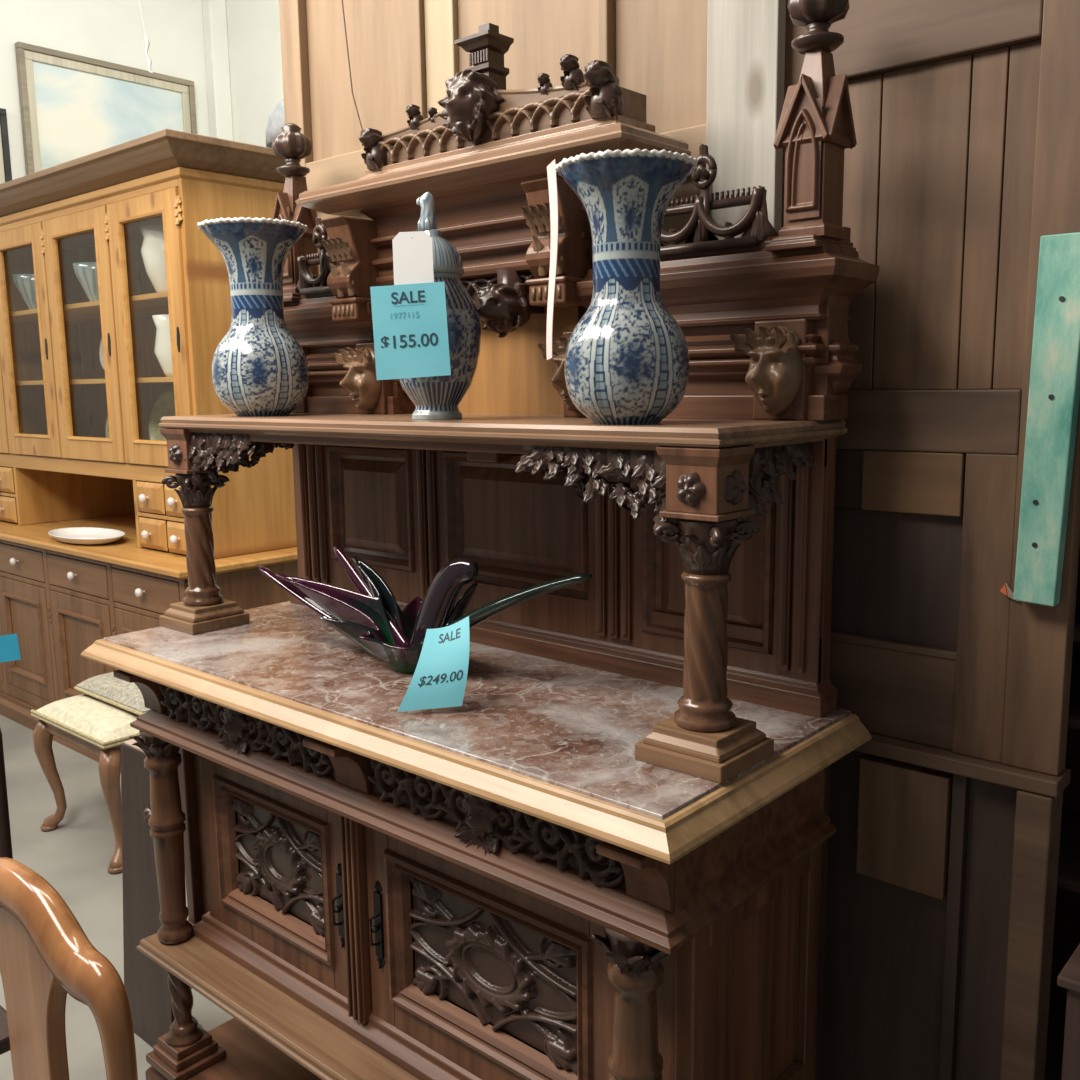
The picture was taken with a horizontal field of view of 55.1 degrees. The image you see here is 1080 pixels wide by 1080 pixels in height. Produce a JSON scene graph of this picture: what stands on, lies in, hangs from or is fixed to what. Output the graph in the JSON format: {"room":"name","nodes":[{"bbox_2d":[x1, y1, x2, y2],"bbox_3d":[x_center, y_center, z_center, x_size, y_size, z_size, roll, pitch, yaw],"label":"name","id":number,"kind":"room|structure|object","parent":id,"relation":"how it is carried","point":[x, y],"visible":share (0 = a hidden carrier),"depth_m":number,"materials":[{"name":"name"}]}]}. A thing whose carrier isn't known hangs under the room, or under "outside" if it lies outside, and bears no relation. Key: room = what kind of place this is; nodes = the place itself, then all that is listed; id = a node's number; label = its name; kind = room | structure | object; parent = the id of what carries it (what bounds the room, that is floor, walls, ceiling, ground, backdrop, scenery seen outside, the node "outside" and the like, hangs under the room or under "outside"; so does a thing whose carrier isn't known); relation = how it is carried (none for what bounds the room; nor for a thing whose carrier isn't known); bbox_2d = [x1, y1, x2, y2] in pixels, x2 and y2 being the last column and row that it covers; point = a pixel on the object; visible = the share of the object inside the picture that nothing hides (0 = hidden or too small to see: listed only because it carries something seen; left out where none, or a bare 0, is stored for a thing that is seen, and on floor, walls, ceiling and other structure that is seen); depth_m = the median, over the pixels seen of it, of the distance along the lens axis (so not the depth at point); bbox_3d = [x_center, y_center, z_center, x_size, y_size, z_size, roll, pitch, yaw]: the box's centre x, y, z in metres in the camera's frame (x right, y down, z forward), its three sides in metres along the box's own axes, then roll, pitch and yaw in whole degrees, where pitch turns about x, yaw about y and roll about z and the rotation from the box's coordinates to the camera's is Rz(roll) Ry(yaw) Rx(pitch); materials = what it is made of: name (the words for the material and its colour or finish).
{"room":"antique furniture shop","nodes":[
{"label":"antique furniture shop","id":0,"kind":"room"},
{"bbox_2d":[0,633,20,662],"bbox_3d":[-0.895,0.181,1.720,0.066,0.052,0.007,0,9,4],"label":"tag","id":1,"kind":"object","parent":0,"point":[9,645],"visible":1,"depth_m":1.72,"materials":[{"name":"paper"}]},
{"bbox_2d":[0,0,209,179],"bbox_3d":[-4.770,-1.383,4.605,0.150,4.600,7.950,7,11,41],"label":"wall","id":2,"kind":"structure","parent":0,"point":[112,31],"depth_m":6.56,"materials":[{"name":"white paint"}]},
{"bbox_2d":[0,108,11,183],"bbox_3d":[-3.444,-2.051,5.877,0.046,0.900,0.850,7,11,41],"label":"framed painting","id":3,"kind":"object","parent":2,"relation":"attached to","point":[5,162],"visible":0.27,"depth_m":6.13,"materials":[{"name":"fabric"}]},
{"bbox_2d":[15,41,196,174],"bbox_3d":[-2.721,-2.482,6.646,0.046,1.100,1.150,7,11,41],"label":"framed painting","id":4,"kind":"object","parent":2,"relation":"attached to","point":[73,106],"visible":0.56,"depth_m":6.48,"materials":[{"name":"fabric"}]},
{"bbox_2d":[202,0,232,140],"bbox_3d":[-2.191,-1.831,7.306,0.100,4.600,0.130,7,11,41],"label":"trim","id":5,"kind":"structure","parent":2,"relation":"attached to","point":[214,11],"depth_m":7.06,"materials":[{"name":"white paint"}]},
{"bbox_2d":[0,714,233,1079],"bbox_3d":[-0.993,1.370,1.787,10.300,0.100,8.100,7,11,41],"label":"floor","id":6,"kind":"structure","parent":0,"point":[74,857],"depth_m":3.49,"materials":[{"name":"concrete"}]},
{"bbox_2d":[0,728,12,1054],"bbox_3d":[-1.203,0.801,1.819,0.462,1.020,0.416,7,11,41],"label":"chair","id":7,"kind":"object","parent":6,"relation":"on","point":[5,833],"visible":0.13,"depth_m":1.77,"materials":[{"name":"brown wood"}]},
{"bbox_2d":[0,857,137,1079],"bbox_3d":[-0.728,0.908,1.155,0.537,1.010,0.503,7,11,41],"label":"dining chair","id":8,"kind":"object","parent":6,"relation":"on","point":[46,955],"visible":1,"depth_m":1.18,"materials":[{"name":"brown wood"}]},
{"bbox_2d":[30,694,141,873],"bbox_3d":[-1.447,0.798,3.655,0.560,0.484,0.445,7,11,41],"label":"upholstered stool","id":9,"kind":"object","parent":6,"relation":"on","point":[98,727],"visible":0.53,"depth_m":3.46,"materials":[{"name":"beige fabric"}]},
{"bbox_2d":[74,672,150,715],"bbox_3d":[-1.388,0.520,3.641,0.491,0.067,0.289,7,11,41],"label":"cushion","id":10,"kind":"object","parent":9,"relation":"on","point":[125,695],"visible":0.28,"depth_m":3.55,"materials":[{"name":"beige fabric"}]},
{"bbox_2d":[0,129,297,772],"bbox_3d":[-1.939,-0.353,4.766,2.460,2.436,0.840,7,11,41],"label":"hutch","id":11,"kind":"object","parent":6,"relation":"on","point":[59,467],"visible":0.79,"depth_m":4.24,"materials":[{"name":"brown wood"}]},
{"bbox_2d":[12,274,36,309],"bbox_3d":[-2.389,-1.166,4.912,0.203,0.172,0.203,7,11,41],"label":"bowl","id":12,"kind":"object","parent":11,"relation":"on","point":[25,283],"visible":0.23,"depth_m":4.83,"materials":[{"name":"clear glass"}]},
{"bbox_2d":[71,262,98,301],"bbox_3d":[-1.924,-1.111,4.505,0.203,0.172,0.203,7,11,41],"label":"vase","id":13,"kind":"object","parent":11,"relation":"on","point":[85,272],"visible":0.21,"depth_m":4.43,"materials":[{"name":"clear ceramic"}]},
{"bbox_2d":[48,527,124,544],"bbox_3d":[-1.952,-0.014,4.455,0.473,0.036,0.255,7,11,41],"label":"platter","id":14,"kind":"object","parent":11,"relation":"on","point":[73,535],"visible":1,"depth_m":4.54,"materials":[{"name":"white ceramic"}]},
{"bbox_2d":[9,291,172,385],"bbox_3d":[-1.901,-0.926,4.739,2.170,1.085,0.570,7,11,41],"label":"shelf","id":15,"kind":"object","parent":11,"relation":"attached to","point":[82,319],"depth_m":5.36,"materials":[{"name":"brown wood"}]},
{"bbox_2d":[99,338,103,368],"bbox_3d":[-1.908,-0.871,4.632,0.242,0.237,0.066,7,12,42],"label":"plate","id":16,"kind":"object","parent":11,"relation":"on","point":[101,344],"visible":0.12,"depth_m":4.70,"materials":[{"name":"white ceramic"}]},
{"bbox_2d":[105,416,109,437],"bbox_3d":[-1.903,-0.522,4.685,0.242,0.237,0.066,7,12,42],"label":"plate","id":17,"kind":"object","parent":11,"relation":"on","point":[107,422],"visible":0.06,"depth_m":4.75,"materials":[{"name":"white ceramic"}]},
{"bbox_2d":[0,513,297,579],"bbox_3d":[-1.935,-0.028,4.815,2.460,0.042,0.840,7,11,41],"label":"countertop","id":18,"kind":"structure","parent":11,"relation":"on","point":[125,552],"depth_m":4.19,"materials":[{"name":"brown wood"}]},
{"bbox_2d":[139,225,166,292],"bbox_3d":[-1.474,-1.102,4.105,0.203,0.262,0.203,7,11,41],"label":"pitcher","id":19,"kind":"object","parent":11,"relation":"on","point":[152,249],"visible":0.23,"depth_m":4.02,"materials":[{"name":"white ceramic"}]},
{"bbox_2d":[152,314,172,376],"bbox_3d":[-1.447,-0.773,4.135,0.183,0.242,0.183,7,11,41],"label":"pitcher","id":20,"kind":"object","parent":11,"relation":"on","point":[162,350],"visible":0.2,"depth_m":4.06,"materials":[{"name":"white ceramic"}]},
{"bbox_2d":[149,391,175,440],"bbox_3d":[-1.605,-0.503,4.449,0.278,0.272,0.072,7,11,40],"label":"plate","id":21,"kind":"object","parent":11,"relation":"on","point":[164,406],"visible":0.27,"depth_m":4.51,"materials":[{"name":"white ceramic"}]},
{"bbox_2d":[121,739,177,1047],"bbox_3d":[-0.915,0.842,2.423,0.290,0.750,0.046,7,11,41],"label":"board","id":22,"kind":"object","parent":6,"relation":"on","point":[145,980],"visible":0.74,"depth_m":2.42,"materials":[{"name":"brown wood"}]},
{"bbox_2d":[266,99,284,147],"bbox_3d":[-1.079,-0.611,4.914,0.320,2.876,0.320,7,11,41],"label":"floor lamp","id":23,"kind":"object","parent":6,"relation":"on","point":[276,120],"visible":0.21,"depth_m":4.61,"materials":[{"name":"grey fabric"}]},
{"bbox_2d":[81,0,878,1079],"bbox_3d":[-0.228,0.188,1.892,1.500,2.184,0.555,7,11,41],"label":"sideboard","id":24,"kind":"object","parent":6,"relation":"on","point":[609,860],"visible":0.92,"depth_m":1.70,"materials":[{"name":"brown wood"}]},
{"bbox_2d":[197,217,308,416],"bbox_3d":[-0.580,-0.450,2.131,0.216,0.385,0.216,7,11,41],"label":"porcelain vase","id":25,"kind":"object","parent":24,"relation":"on","point":[259,368],"visible":1,"depth_m":2.07,"materials":[{"name":"blue ceramic"}]},
{"bbox_2d":[136,896,571,1079],"bbox_3d":[-0.202,0.901,1.958,1.350,0.028,0.485,7,11,41],"label":"shelf","id":26,"kind":"object","parent":24,"relation":"attached to","point":[324,1045],"depth_m":1.96,"materials":[{"name":"brown wood"}]},
{"bbox_2d":[256,546,591,673],"bbox_3d":[-0.242,0.128,1.925,0.817,0.215,0.243,7,11,41],"label":"glass bowl","id":27,"kind":"object","parent":24,"relation":"on","point":[372,618],"visible":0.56,"depth_m":1.91,"materials":[{"name":"glass"}]},
{"bbox_2d":[397,616,469,711],"bbox_3d":[-0.172,0.199,1.674,0.119,0.137,0.070,-1,9,-4],"label":"price tag","id":28,"kind":"object","parent":24,"relation":"on","point":[439,679],"visible":1,"depth_m":1.66,"materials":[{"name":"teal paper"}]},
{"bbox_2d":[399,192,480,419],"bbox_3d":[-0.181,-0.399,1.770,0.159,0.381,0.159,7,11,41],"label":"urn","id":29,"kind":"object","parent":24,"relation":"on","point":[434,397],"visible":0.58,"depth_m":1.74,"materials":[{"name":"blue ceramic"}]},
{"bbox_2d":[370,282,450,379],"bbox_3d":[-0.207,-0.334,1.655,0.127,0.155,0.023,-1,9,0],"label":"price tag","id":30,"kind":"object","parent":29,"relation":"attached to","point":[410,329],"visible":1,"depth_m":1.66,"materials":[{"name":"teal paper"}]},
{"bbox_2d":[392,231,433,284],"bbox_3d":[-0.200,-0.453,1.669,0.058,0.089,0.065,7,11,41],"label":"paper tag","id":31,"kind":"object","parent":29,"relation":"hanging from","point":[412,251],"visible":1,"depth_m":1.66,"materials":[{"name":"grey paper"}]},
{"bbox_2d":[158,413,847,450],"bbox_3d":[-0.175,-0.209,1.899,1.394,0.032,0.367,7,11,41],"label":"shelf","id":32,"kind":"object","parent":24,"relation":"attached to","point":[476,431],"depth_m":1.59,"materials":[{"name":"brown wood"}]},
{"bbox_2d":[477,268,543,337],"bbox_3d":[-0.050,-0.426,1.864,0.136,0.120,0.134,-2,9,-6],"label":"carved ornament","id":33,"kind":"object","parent":24,"relation":"attached to","point":[504,307],"depth_m":1.83,"materials":[{"name":"brown wood"}]},
{"bbox_2d":[555,148,697,424],"bbox_3d":[0.123,-0.348,1.476,0.198,0.362,0.199,7,11,41],"label":"porcelain vase","id":34,"kind":"object","parent":24,"relation":"on","point":[627,362],"visible":1,"depth_m":1.42,"materials":[{"name":"blue ceramic"}]},
{"bbox_2d":[546,159,557,359],"bbox_3d":[0.018,-0.399,1.477,0.019,0.280,0.066,0,9,5],"label":"tag","id":35,"kind":"object","parent":34,"relation":"hanging from","point":[551,172],"visible":1,"depth_m":1.47,"materials":[{"name":"white paper"}]},
{"bbox_2d":[279,0,707,285],"bbox_3d":[-0.125,-0.150,2.217,1.232,2.750,0.045,7,11,41],"label":"wood wall panel","id":36,"kind":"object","parent":6,"relation":"on","point":[403,53],"depth_m":2.13,"materials":[{"name":"brown wood"}]},
{"bbox_2d":[341,0,362,129],"bbox_3d":[-0.406,-1.144,2.262,0.113,0.790,0.004,7,12,42],"label":"hanging wire","id":37,"kind":"object","parent":36,"relation":"hanging from","point":[341,0],"visible":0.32,"depth_m":2.29,"materials":[{"name":"brown"}]},
{"bbox_2d":[706,0,785,239],"bbox_3d":[0.338,-0.112,1.758,0.131,2.800,0.025,7,11,41],"label":"wall","id":38,"kind":"structure","parent":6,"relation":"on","point":[746,38],"depth_m":1.65,"materials":[{"name":"white paint"}]},
{"bbox_2d":[821,732,1070,1079],"bbox_3d":[0.596,0.808,1.728,0.462,0.984,0.070,7,11,41],"label":"wood paneling","id":39,"kind":"structure","parent":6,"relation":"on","point":[942,875],"depth_m":1.65,"materials":[{"name":"brown wood"}]},
{"bbox_2d":[781,0,1079,775],"bbox_3d":[0.572,-0.578,1.528,0.471,1.815,0.039,7,11,41],"label":"wood wall panel","id":40,"kind":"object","parent":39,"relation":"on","point":[966,113],"depth_m":1.54,"materials":[{"name":"brown wood"}]},
{"bbox_2d":[1000,582,1016,600],"bbox_3d":[0.683,0.075,1.505,0.026,0.026,0.007,7,11,41],"label":"sticker","id":41,"kind":"object","parent":40,"relation":"attached to","point":[1006,589],"visible":0.82,"depth_m":1.50,"materials":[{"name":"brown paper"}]},
{"bbox_2d":[1013,232,1079,606],"bbox_3d":[0.706,-0.160,1.424,0.071,0.505,0.030,7,11,41],"label":"board","id":42,"kind":"object","parent":40,"relation":"attached to","point":[1054,386],"visible":1,"depth_m":1.41,"materials":[{"name":"teal paint"}]},
{"bbox_2d":[1044,545,1079,1079],"bbox_3d":[0.911,-0.065,1.727,0.780,2.700,0.320,7,11,41],"label":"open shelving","id":43,"kind":"object","parent":6,"relation":"on","point":[1066,940],"visible":0.14,"depth_m":1.93,"materials":[{"name":"wood"}]},
{"bbox_2d":[1057,944,1079,1079],"bbox_3d":[0.843,0.953,1.349,0.305,0.805,0.200,7,11,41],"label":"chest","id":44,"kind":"object","parent":6,"relation":"on","point":[1068,978],"visible":1,"depth_m":1.32,"materials":[{"name":"brown wood"}]},
{"bbox_2d":[139,0,152,73],"bbox_3d":[-1.366,-1.817,3.553,0.082,0.422,0.016,7,11,41],"label":"string","id":45,"kind":"object","parent":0,"point":[147,43],"visible":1,"depth_m":3.56,"materials":[{"name":"grey"}]},
{"bbox_2d":[226,0,283,146],"bbox_3d":[1.615,-1.407,4.167,10.000,4.600,0.150,7,11,41],"label":"wall","id":46,"kind":"structure","parent":0,"point":[253,26],"depth_m":6.94,"materials":[{"name":"white paint"}]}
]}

